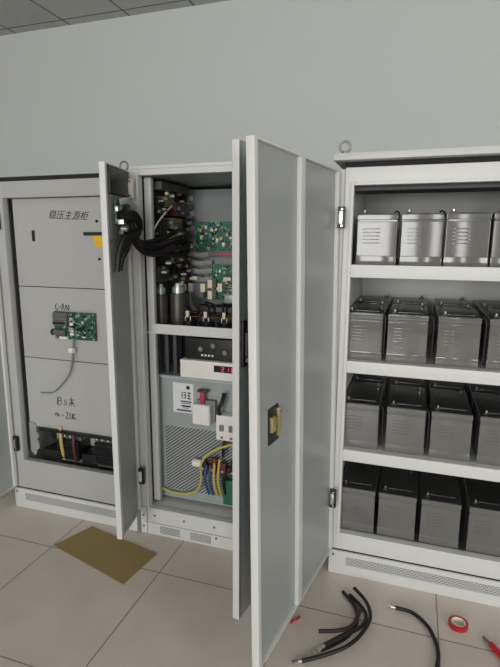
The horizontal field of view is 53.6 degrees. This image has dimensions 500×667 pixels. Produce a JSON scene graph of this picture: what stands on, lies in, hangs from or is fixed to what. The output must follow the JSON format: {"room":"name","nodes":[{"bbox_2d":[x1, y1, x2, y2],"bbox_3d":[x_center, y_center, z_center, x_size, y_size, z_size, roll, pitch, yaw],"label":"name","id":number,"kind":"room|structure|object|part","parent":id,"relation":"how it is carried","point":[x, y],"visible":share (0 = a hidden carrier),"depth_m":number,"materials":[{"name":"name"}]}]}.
{"room":"electrical equipment room","nodes":[
{"label":"electrical equipment room","id":0,"kind":"room"},
{"bbox_2d":[0,0,227,35],"bbox_3d":[-1.177,-1.767,-0.928,9.300,0.060,10.200,4,11,18],"label":"ceiling","id":1,"kind":"structure","parent":0,"point":[16,16],"depth_m":4.11,"materials":[{"name":"tile"}]},
{"bbox_2d":[0,0,499,176],"bbox_3d":[0.405,-0.956,4.100,9.100,3.370,0.100,4,11,18],"label":"wall","id":2,"kind":"structure","parent":0,"point":[306,78],"depth_m":3.97,"materials":[{"name":"grey paint"}]},
{"bbox_2d":[0,487,499,666],"bbox_3d":[-1.194,1.604,-0.297,9.300,0.060,10.200,4,11,18],"label":"floor","id":3,"kind":"structure","parent":0,"point":[57,610],"depth_m":2.02,"materials":[{"name":"tile"}]},
{"bbox_2d":[0,161,141,530],"bbox_3d":[-0.954,0.086,2.570,0.812,1.872,1.584,4,11,18],"label":"tall cabinet","id":4,"kind":"object","parent":3,"relation":"on","point":[56,449],"visible":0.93,"depth_m":2.62,"materials":[{"name":"metal"}]},
{"bbox_3d":[-1.455,0.115,2.310,0.012,1.641,0.756,4,11,19],"label":"door","id":5,"kind":"part","parent":4,"relation":"part of","materials":[{"name":"grey metal"}]},
{"bbox_3d":[-0.914,-0.453,2.491,0.654,0.445,0.008,4,11,18],"label":"panel","id":6,"kind":"part","parent":4,"relation":"part of","materials":[{"name":"grey metal"}]},
{"bbox_2d":[52,312,68,325],"bbox_3d":[-0.977,-0.074,2.551,0.087,0.068,0.020,4,11,18],"label":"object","id":7,"kind":"object","parent":4,"relation":"in","point":[59,318],"depth_m":2.54,"materials":[{"name":"metal"}]},
{"bbox_3d":[-0.916,-0.043,2.568,0.654,0.381,0.008,4,11,18],"label":"panel","id":8,"kind":"part","parent":4,"relation":"part of","materials":[{"name":"grey metal"}]},
{"bbox_3d":[-0.918,0.340,2.639,0.654,0.391,0.008,4,11,18],"label":"panel","id":9,"kind":"part","parent":4,"relation":"part of","materials":[{"name":"grey metal"}]},
{"bbox_2d":[25,493,115,517],"bbox_3d":[-0.974,0.939,2.704,0.620,0.040,0.003,4,11,18],"label":"vent grille","id":10,"kind":"object","parent":4,"relation":"attached to","point":[41,499],"depth_m":2.70,"materials":[{"name":"grey metal"}]},
{"bbox_3d":[-0.889,0.543,2.651,0.575,0.016,0.018,4,11,18],"label":"black rail","id":11,"kind":"part","parent":4,"relation":"part of","materials":[{"name":"metal"}]},
{"bbox_2d":[54,526,156,584],"bbox_3d":[-0.700,1.064,2.426,0.501,0.004,0.244,7,13,34],"label":"sheet","id":12,"kind":"object","parent":3,"relation":"on","point":[119,560],"visible":1,"depth_m":2.41,"materials":[{"name":"brown cardboard"}]},
{"bbox_2d":[98,139,250,619],"bbox_3d":[-0.138,0.141,2.411,0.845,1.830,1.375,4,11,18],"label":"tall cabinet","id":13,"kind":"object","parent":3,"relation":"on","point":[174,236],"visible":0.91,"depth_m":2.42,"materials":[{"name":"grey metal"}]},
{"bbox_3d":[-0.572,-0.503,2.159,0.015,0.185,0.205,2,11,7],"label":"gear plate","id":14,"kind":"part","parent":13,"relation":"part of","materials":[{"name":"grey plastic"}]},
{"bbox_3d":[-0.590,0.106,2.275,0.012,1.669,0.271,2,11,7],"label":"door","id":15,"kind":"part","parent":13,"relation":"part of","materials":[{"name":"grey metal"}]},
{"bbox_3d":[-0.533,-0.445,2.106,0.030,0.026,0.025,2,11,7],"label":"knob","id":16,"kind":"part","parent":13,"relation":"part of","materials":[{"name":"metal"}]},
{"bbox_3d":[-0.446,-0.426,2.604,0.006,0.670,0.408,4,11,18],"label":"plate","id":17,"kind":"part","parent":13,"relation":"part of","materials":[{"name":"grey metal"}]},
{"bbox_2d":[160,526,179,537],"bbox_3d":[-0.409,1.013,2.529,0.110,0.042,0.003,4,11,18],"label":"vent grille","id":18,"kind":"object","parent":13,"relation":"attached to","point":[167,531],"depth_m":2.53,"materials":[{"name":"grey metal"}]},
{"bbox_3d":[-0.039,-0.800,2.509,0.821,0.015,0.802,4,11,18],"label":"lid","id":19,"kind":"part","parent":13,"relation":"part of","materials":[{"name":"grey metal"}]},
{"bbox_3d":[-0.164,0.117,2.309,0.821,1.715,0.032,4,11,18],"label":"frame","id":20,"kind":"part","parent":13,"relation":"part of","materials":[{"name":"white metal"}]},
{"bbox_3d":[-0.336,0.325,2.497,0.113,0.155,0.003,4,11,18],"label":"rating plate","id":21,"kind":"part","parent":13,"relation":"part of","materials":[{"name":"paper"}]},
{"bbox_3d":[-0.368,-0.457,2.771,0.025,0.670,0.036,4,11,18],"label":"corner post","id":22,"kind":"part","parent":13,"relation":"part of","materials":[{"name":"black plastic"}]},
{"bbox_2d":[147,317,231,338],"bbox_3d":[-0.070,-0.052,2.570,0.795,0.048,0.568,4,11,18],"label":"shelf","id":23,"kind":"object","parent":13,"relation":"attached to","point":[192,327],"depth_m":2.41,"materials":[{"name":"white metal"}]},
{"bbox_3d":[-0.081,0.195,2.586,0.765,0.008,0.410,4,11,18],"label":"floor plate","id":24,"kind":"part","parent":13,"relation":"part of","materials":[{"name":"white metal"}]},
{"bbox_3d":[-0.136,0.555,2.477,0.755,0.661,0.006,4,11,18],"label":"plate","id":25,"kind":"part","parent":13,"relation":"part of","materials":[{"name":"grey metal"}]},
{"bbox_2d":[190,532,210,543],"bbox_3d":[-0.248,1.023,2.477,0.110,0.042,0.003,4,11,18],"label":"vent grille","id":26,"kind":"object","parent":13,"relation":"attached to","point":[195,537],"depth_m":2.47,"materials":[{"name":"grey metal"}]},
{"bbox_3d":[-0.231,0.313,2.425,0.022,0.065,0.025,4,11,18],"label":"red handle","id":27,"kind":"part","parent":13,"relation":"part of","materials":[{"name":"red plastic"}]},
{"bbox_3d":[-0.036,0.678,2.433,0.425,0.022,0.025,4,11,18],"label":"terminal rail","id":28,"kind":"part","parent":13,"relation":"part of","materials":[{"name":"red plastic"}]},
{"bbox_3d":[0.088,0.182,1.906,0.012,1.663,0.562,6,12,27],"label":"door","id":29,"kind":"part","parent":13,"relation":"part of","materials":[{"name":"grey metal"}]},
{"bbox_3d":[-0.006,0.035,1.646,0.009,0.080,0.028,6,12,27],"label":"lock lever","id":30,"kind":"part","parent":13,"relation":"part of","materials":[{"name":"black metal"}]},
{"bbox_2d":[292,587,371,664],"bbox_3d":[0.357,1.148,1.915,0.152,0.035,0.484,9,14,39],"label":"lead","id":31,"kind":"object","parent":3,"relation":"on","point":[361,633],"visible":1,"depth_m":1.83,"materials":[{"name":"rubber"}]},
{"bbox_2d":[311,590,358,654],"bbox_3d":[0.361,1.150,1.957,0.116,0.015,0.379,6,12,28],"label":"lead","id":32,"kind":"object","parent":3,"relation":"on","point":[344,593],"visible":0.66,"depth_m":1.88,"materials":[{"name":"rubber"}]},
{"bbox_2d":[316,593,367,650],"bbox_3d":[0.381,1.136,1.932,0.116,0.049,0.383,6,12,30],"label":"lead","id":33,"kind":"object","parent":3,"relation":"on","point":[356,629],"visible":1,"depth_m":1.88,"materials":[{"name":"rubber"}]},
{"bbox_2d":[318,608,361,633],"bbox_3d":[0.366,1.116,1.908,0.231,0.034,0.065,-7,13,-33],"label":"lead","id":34,"kind":"object","parent":33,"relation":"on","point":[346,628],"visible":1,"depth_m":1.87,"materials":[{"name":"black rubber"}]},
{"bbox_2d":[246,135,499,666],"bbox_3d":[0.702,0.180,2.050,0.988,1.894,1.593,4,11,18],"label":"tall cabinet","id":35,"kind":"object","parent":3,"relation":"on","point":[305,278],"visible":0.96,"depth_m":1.91,"materials":[{"name":"metal"}]},
{"bbox_3d":[0.073,0.290,1.581,0.009,0.120,0.074,5,11,27],"label":"lock plate","id":36,"kind":"part","parent":35,"relation":"part of","materials":[{"name":"black plastic"}]},
{"bbox_3d":[0.093,0.282,1.598,0.011,0.094,0.016,5,11,27],"label":"lock rod","id":37,"kind":"part","parent":35,"relation":"part of","materials":[{"name":"gold metal"}]},
{"bbox_3d":[0.177,0.222,1.786,0.012,1.636,0.751,5,11,27],"label":"door","id":38,"kind":"part","parent":35,"relation":"part of","materials":[{"name":"grey metal"}]},
{"bbox_2d":[341,461,379,532],"bbox_3d":[0.532,0.760,2.392,0.160,0.219,0.334,4,11,18],"label":"battery","id":39,"kind":"object","parent":35,"relation":"on","point":[360,485],"visible":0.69,"depth_m":2.25,"materials":[{"name":"black plastic"}]},
{"bbox_3d":[0.532,0.669,2.375,0.157,0.008,0.328,4,11,18],"label":"lid","id":40,"kind":"part","parent":39,"relation":"part of","materials":[{"name":"black plastic"}]},
{"bbox_2d":[344,382,383,449],"bbox_3d":[0.531,0.368,2.319,0.160,0.219,0.334,4,11,18],"label":"battery","id":41,"kind":"object","parent":35,"relation":"on","point":[363,414],"visible":0.9,"depth_m":2.17,"materials":[{"name":"black plastic"}]},
{"bbox_3d":[0.532,0.277,2.303,0.157,0.008,0.328,4,11,18],"label":"lid","id":42,"kind":"part","parent":41,"relation":"part of","materials":[{"name":"black plastic"}]},
{"bbox_2d":[378,403,383,444],"bbox_3d":[0.561,0.390,2.137,0.008,0.185,0.038,-5,12,-27],"label":"cable","id":43,"kind":"object","parent":41,"relation":"attached to","point":[378,403],"visible":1,"depth_m":2.12,"materials":[{"name":"black rubber"}]},
{"bbox_2d":[348,301,387,360],"bbox_3d":[0.530,-0.024,2.247,0.160,0.219,0.334,4,11,18],"label":"battery","id":44,"kind":"object","parent":35,"relation":"on","point":[366,322],"visible":0.87,"depth_m":2.10,"materials":[{"name":"black plastic"}]},
{"bbox_3d":[0.530,-0.115,2.230,0.157,0.008,0.328,4,11,18],"label":"lid","id":45,"kind":"part","parent":44,"relation":"part of","materials":[{"name":"black plastic"}]},
{"bbox_2d":[380,311,385,354],"bbox_3d":[0.551,-0.003,2.067,0.008,0.185,0.038,-5,12,-27],"label":"cable","id":46,"kind":"object","parent":44,"relation":"attached to","point":[380,311],"visible":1,"depth_m":2.05,"materials":[{"name":"black rubber"}]},
{"bbox_2d":[352,373,386,410],"bbox_3d":[0.640,0.308,2.641,0.160,0.219,0.334,4,11,18],"label":"battery","id":47,"kind":"object","parent":35,"relation":"on","point":[358,378],"visible":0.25,"depth_m":2.53,"materials":[{"name":"black plastic"}]},
{"bbox_3d":[0.640,0.217,2.624,0.157,0.008,0.328,4,11,18],"label":"lid","id":48,"kind":"part","parent":47,"relation":"part of","materials":[{"name":"black plastic"}]},
{"bbox_2d":[355,294,390,342],"bbox_3d":[0.638,-0.084,2.569,0.160,0.219,0.334,4,11,18],"label":"battery","id":49,"kind":"object","parent":35,"relation":"on","point":[363,299],"visible":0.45,"depth_m":2.48,"materials":[{"name":"black plastic"}]},
{"bbox_3d":[0.639,-0.175,2.552,0.157,0.008,0.328,4,11,18],"label":"lid","id":50,"kind":"part","parent":49,"relation":"part of","materials":[{"name":"black plastic"}]},
{"bbox_2d":[356,210,398,264],"bbox_3d":[0.565,-0.418,2.162,0.160,0.219,0.334,4,11,18],"label":"battery","id":51,"kind":"object","parent":35,"relation":"on","point":[377,234],"visible":0.94,"depth_m":2.01,"materials":[{"name":"silver metal"}]},
{"bbox_2d":[394,211,400,257],"bbox_3d":[0.587,-0.397,1.982,0.008,0.185,0.038,-5,12,-27],"label":"cable","id":52,"kind":"object","parent":51,"relation":"attached to","point":[398,212],"visible":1,"depth_m":1.97,"materials":[{"name":"black rubber"}]},
{"bbox_2d":[377,466,416,540],"bbox_3d":[0.698,0.771,2.338,0.160,0.219,0.334,4,11,18],"label":"battery","id":53,"kind":"object","parent":35,"relation":"on","point":[398,486],"visible":0.84,"depth_m":2.20,"materials":[{"name":"black plastic"}]},
{"bbox_3d":[0.699,0.680,2.321,0.157,0.008,0.328,4,11,18],"label":"lid","id":54,"kind":"part","parent":53,"relation":"part of","materials":[{"name":"black plastic"}]},
{"bbox_2d":[385,386,426,455],"bbox_3d":[0.712,0.380,2.260,0.160,0.219,0.334,4,11,18],"label":"battery","id":55,"kind":"object","parent":35,"relation":"on","point":[406,415],"visible":1,"depth_m":2.12,"materials":[{"name":"black plastic"}]},
{"bbox_3d":[0.713,0.289,2.244,0.157,0.008,0.328,4,11,18],"label":"lid","id":56,"kind":"part","parent":55,"relation":"part of","materials":[{"name":"black plastic"}]},
{"bbox_2d":[423,407,429,450],"bbox_3d":[0.736,0.401,2.079,0.008,0.185,0.038,-5,12,-27],"label":"cable","id":57,"kind":"object","parent":55,"relation":"attached to","point":[425,407],"visible":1,"depth_m":2.06,"materials":[{"name":"black rubber"}]},
{"bbox_2d":[386,303,428,364],"bbox_3d":[0.698,-0.013,2.192,0.160,0.219,0.334,4,11,18],"label":"battery","id":58,"kind":"object","parent":35,"relation":"on","point":[407,333],"visible":1,"depth_m":2.04,"materials":[{"name":"black plastic"}]},
{"bbox_3d":[0.699,-0.104,2.175,0.157,0.008,0.328,4,11,18],"label":"lid","id":59,"kind":"part","parent":58,"relation":"part of","materials":[{"name":"black plastic"}]},
{"bbox_2d":[428,313,434,358],"bbox_3d":[0.730,0.009,2.009,0.008,0.185,0.038,-5,12,-27],"label":"cable","id":60,"kind":"object","parent":58,"relation":"attached to","point":[431,314],"visible":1,"depth_m":1.99,"materials":[{"name":"black rubber"}]},
{"bbox_2d":[391,377,424,388],"bbox_3d":[0.821,0.320,2.582,0.160,0.219,0.334,4,11,18],"label":"battery","id":61,"kind":"object","parent":35,"relation":"on","point":[396,381],"visible":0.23,"depth_m":2.46,"materials":[{"name":"black plastic"}]},
{"bbox_2d":[392,295,426,305],"bbox_3d":[0.807,-0.073,2.514,0.160,0.219,0.334,4,11,18],"label":"battery","id":62,"kind":"object","parent":35,"relation":"on","point":[398,300],"visible":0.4,"depth_m":2.44,"materials":[{"name":"black plastic"}]},
{"bbox_3d":[0.757,0.183,2.011,0.792,1.667,0.032,4,11,18],"label":"frame","id":63,"kind":"part","parent":35,"relation":"part of","materials":[{"name":"white metal"}]},
{"bbox_3d":[0.876,-0.738,2.208,0.870,0.027,0.870,4,11,18],"label":"lid","id":64,"kind":"part","parent":35,"relation":"part of","materials":[{"name":"grey metal"}]},
{"bbox_2d":[341,466,499,556],"bbox_3d":[0.877,0.857,2.518,0.766,0.014,0.757,4,11,18],"label":"shelf","id":65,"kind":"object","parent":35,"relation":"on","point":[461,544],"depth_m":2.23,"materials":[{"name":"white metal"}]},
{"bbox_2d":[343,399,499,481],"bbox_3d":[0.874,0.487,2.432,0.766,0.052,0.791,4,11,18],"label":"shelf","id":66,"kind":"object","parent":35,"relation":"attached to","point":[471,469],"depth_m":2.09,"materials":[{"name":"white metal"}]},
{"bbox_2d":[399,210,444,265],"bbox_3d":[0.730,-0.408,2.108,0.160,0.219,0.334,4,11,18],"label":"battery","id":67,"kind":"object","parent":35,"relation":"on","point":[421,243],"visible":1,"depth_m":1.96,"materials":[{"name":"silver metal"}]},
{"bbox_3d":[0.730,-0.499,2.092,0.157,0.008,0.328,4,11,18],"label":"lid","id":68,"kind":"part","parent":67,"relation":"part of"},
{"bbox_2d":[439,210,446,257],"bbox_3d":[0.747,-0.387,1.930,0.008,0.185,0.038,-5,12,-27],"label":"cable","id":69,"kind":"object","parent":67,"relation":"attached to","point":[441,210],"visible":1,"depth_m":1.92,"materials":[{"name":"black rubber"}]},
{"bbox_2d":[346,333,499,385],"bbox_3d":[0.876,0.095,2.359,0.766,0.052,0.791,4,11,18],"label":"shelf","id":70,"kind":"object","parent":35,"relation":"attached to","point":[430,371],"depth_m":2.02,"materials":[{"name":"white metal"}]},
{"bbox_2d":[346,557,499,596],"bbox_3d":[0.741,1.052,2.146,0.645,0.040,0.003,4,11,18],"label":"vent grille","id":71,"kind":"object","parent":35,"relation":"attached to","point":[452,582],"depth_m":2.14,"materials":[{"name":"grey metal"}]},
{"bbox_2d":[350,260,499,280],"bbox_3d":[0.878,-0.302,2.285,0.766,0.052,0.791,4,11,18],"label":"shelf","id":72,"kind":"object","parent":35,"relation":"attached to","point":[468,273],"depth_m":1.94,"materials":[{"name":"grey metal"}]},
{"bbox_2d":[418,471,461,548],"bbox_3d":[0.868,0.782,2.282,0.160,0.219,0.334,4,11,18],"label":"battery","id":73,"kind":"object","parent":35,"relation":"on","point":[439,505],"visible":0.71,"depth_m":2.14,"materials":[{"name":"black plastic"}]},
{"bbox_3d":[0.869,0.691,2.266,0.157,0.008,0.328,4,11,18],"label":"lid","id":74,"kind":"part","parent":73,"relation":"part of","materials":[{"name":"black plastic"}]},
{"bbox_2d":[426,380,465,421],"bbox_3d":[0.991,0.331,2.527,0.160,0.219,0.334,4,11,18],"label":"battery","id":75,"kind":"object","parent":35,"relation":"on","point":[432,384],"visible":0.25,"depth_m":2.42,"materials":[{"name":"black plastic"}]},
{"bbox_3d":[0.992,0.240,2.510,0.157,0.008,0.328,4,11,18],"label":"lid","id":76,"kind":"part","parent":75,"relation":"part of","materials":[{"name":"black plastic"}]},
{"bbox_2d":[427,389,472,461],"bbox_3d":[0.883,0.391,2.205,0.160,0.219,0.334,4,11,18],"label":"battery","id":77,"kind":"object","parent":35,"relation":"on","point":[451,416],"visible":0.96,"depth_m":2.06,"materials":[{"name":"black plastic"}]},
{"bbox_3d":[0.883,0.300,2.188,0.157,0.008,0.328,4,11,18],"label":"lid","id":78,"kind":"part","parent":77,"relation":"part of","materials":[{"name":"black plastic"}]},
{"bbox_2d":[431,297,472,341],"bbox_3d":[0.993,-0.061,2.454,0.160,0.219,0.334,4,11,18],"label":"battery","id":79,"kind":"object","parent":35,"relation":"on","point":[461,302],"visible":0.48,"depth_m":2.41,"materials":[{"name":"black plastic"}]},
{"bbox_3d":[0.993,-0.152,2.437,0.157,0.008,0.328,4,11,18],"label":"lid","id":80,"kind":"part","parent":79,"relation":"part of","materials":[{"name":"black plastic"}]},
{"bbox_2d":[433,305,481,368],"bbox_3d":[0.884,-0.001,2.132,0.160,0.219,0.334,4,11,18],"label":"battery","id":81,"kind":"object","parent":35,"relation":"on","point":[457,330],"visible":1,"depth_m":1.98,"materials":[{"name":"black plastic"}]},
{"bbox_3d":[0.885,-0.092,2.115,0.157,0.008,0.328,4,11,18],"label":"lid","id":82,"kind":"part","parent":81,"relation":"part of","materials":[{"name":"black plastic"}]},
{"bbox_2d":[479,315,486,362],"bbox_3d":[0.912,0.021,1.950,0.008,0.185,0.038,-5,12,-27],"label":"cable","id":83,"kind":"object","parent":81,"relation":"attached to","point":[484,317],"visible":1,"depth_m":1.94,"materials":[{"name":"black rubber"}]},
{"bbox_2d":[441,209,491,266],"bbox_3d":[0.887,-0.397,2.057,0.160,0.219,0.334,4,11,18],"label":"battery","id":84,"kind":"object","parent":35,"relation":"on","point":[467,239],"visible":0.91,"depth_m":1.91,"materials":[{"name":"silver metal"}]},
{"bbox_3d":[0.888,-0.488,2.040,0.157,0.008,0.328,4,11,18],"label":"lid","id":85,"kind":"part","parent":84,"relation":"part of","materials":[{"name":"grey metal"}]},
{"bbox_2d":[461,477,499,555],"bbox_3d":[1.049,0.794,2.223,0.160,0.219,0.334,4,11,18],"label":"battery","id":86,"kind":"object","parent":35,"relation":"on","point":[480,499],"visible":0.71,"depth_m":2.09,"materials":[{"name":"black plastic"}]},
{"bbox_3d":[1.050,0.703,2.207,0.157,0.008,0.328,4,11,18],"label":"lid","id":87,"kind":"part","parent":86,"relation":"part of","materials":[{"name":"black plastic"}]},
{"bbox_2d":[464,383,499,407],"bbox_3d":[1.167,0.343,2.470,0.160,0.219,0.334,4,11,18],"label":"battery","id":88,"kind":"object","parent":35,"relation":"on","point":[470,388],"visible":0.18,"depth_m":2.37,"materials":[{"name":"black plastic"}]},
{"bbox_3d":[1.168,0.252,2.453,0.157,0.008,0.328,4,11,18],"label":"lid","id":89,"kind":"part","parent":88,"relation":"part of","materials":[{"name":"black plastic"}]},
{"bbox_2d":[471,393,499,465],"bbox_3d":[1.059,0.403,2.148,0.160,0.219,0.334,4,11,18],"label":"battery","id":90,"kind":"object","parent":35,"relation":"on","point":[485,436],"visible":0.96,"depth_m":2.02,"materials":[{"name":"black plastic"}]},
{"bbox_3d":[1.059,0.312,2.131,0.157,0.008,0.328,4,11,18],"label":"lid","id":91,"kind":"part","parent":90,"relation":"part of","materials":[{"name":"black plastic"}]},
{"bbox_2d":[472,300,499,315],"bbox_3d":[1.171,-0.049,2.396,0.160,0.219,0.334,4,11,18],"label":"battery","id":92,"kind":"object","parent":35,"relation":"on","point":[477,304],"visible":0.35,"depth_m":2.37,"materials":[{"name":"black plastic"}]},
{"bbox_3d":[1.172,-0.140,2.379,0.157,0.008,0.328,4,11,18],"label":"lid","id":93,"kind":"part","parent":92,"relation":"part of","materials":[{"name":"black plastic"}]},
{"bbox_2d":[479,308,499,369],"bbox_3d":[1.063,0.011,2.074,0.160,0.219,0.334,4,11,18],"label":"battery","id":94,"kind":"object","parent":35,"relation":"on","point":[492,347],"visible":0.92,"depth_m":1.95,"materials":[{"name":"black plastic"}]},
{"bbox_3d":[1.063,-0.080,2.057,0.157,0.008,0.328,4,11,18],"label":"lid","id":95,"kind":"part","parent":94,"relation":"part of","materials":[{"name":"black plastic"}]},
{"bbox_2d":[488,208,499,266],"bbox_3d":[1.046,-0.387,2.006,0.160,0.219,0.334,4,11,18],"label":"battery","id":96,"kind":"object","parent":35,"relation":"on","point":[494,243],"visible":0.67,"depth_m":1.88,"materials":[{"name":"silver metal"}]},
{"bbox_2d":[386,604,439,666],"bbox_3d":[0.656,1.163,1.898,0.120,0.015,0.376,-2,11,-10],"label":"lead","id":97,"kind":"object","parent":3,"relation":"on","point":[437,664],"visible":1,"depth_m":1.95,"materials":[{"name":"rubber"}]},
{"bbox_2d":[448,615,467,632],"bbox_3d":[0.825,1.150,1.962,0.072,0.019,0.072,4,11,18],"label":"tape roll","id":98,"kind":"object","parent":3,"relation":"on","point":[460,629],"visible":1,"depth_m":1.95,"materials":[{"name":"red plastic"}]},
{"bbox_2d":[482,636,499,658],"bbox_3d":[0.913,1.174,1.824,0.024,0.024,0.162,-2,11,-12],"label":"screwdriver","id":99,"kind":"object","parent":3,"relation":"on","point":[493,647],"visible":1,"depth_m":1.84,"materials":[{"name":"red plastic"}]},
{"bbox_3d":[0.918,1.178,1.803,0.024,0.024,0.118,-2,11,-12],"label":"handle","id":100,"kind":"part","parent":99,"relation":"part of","materials":[{"name":"red plastic"}]}
]}

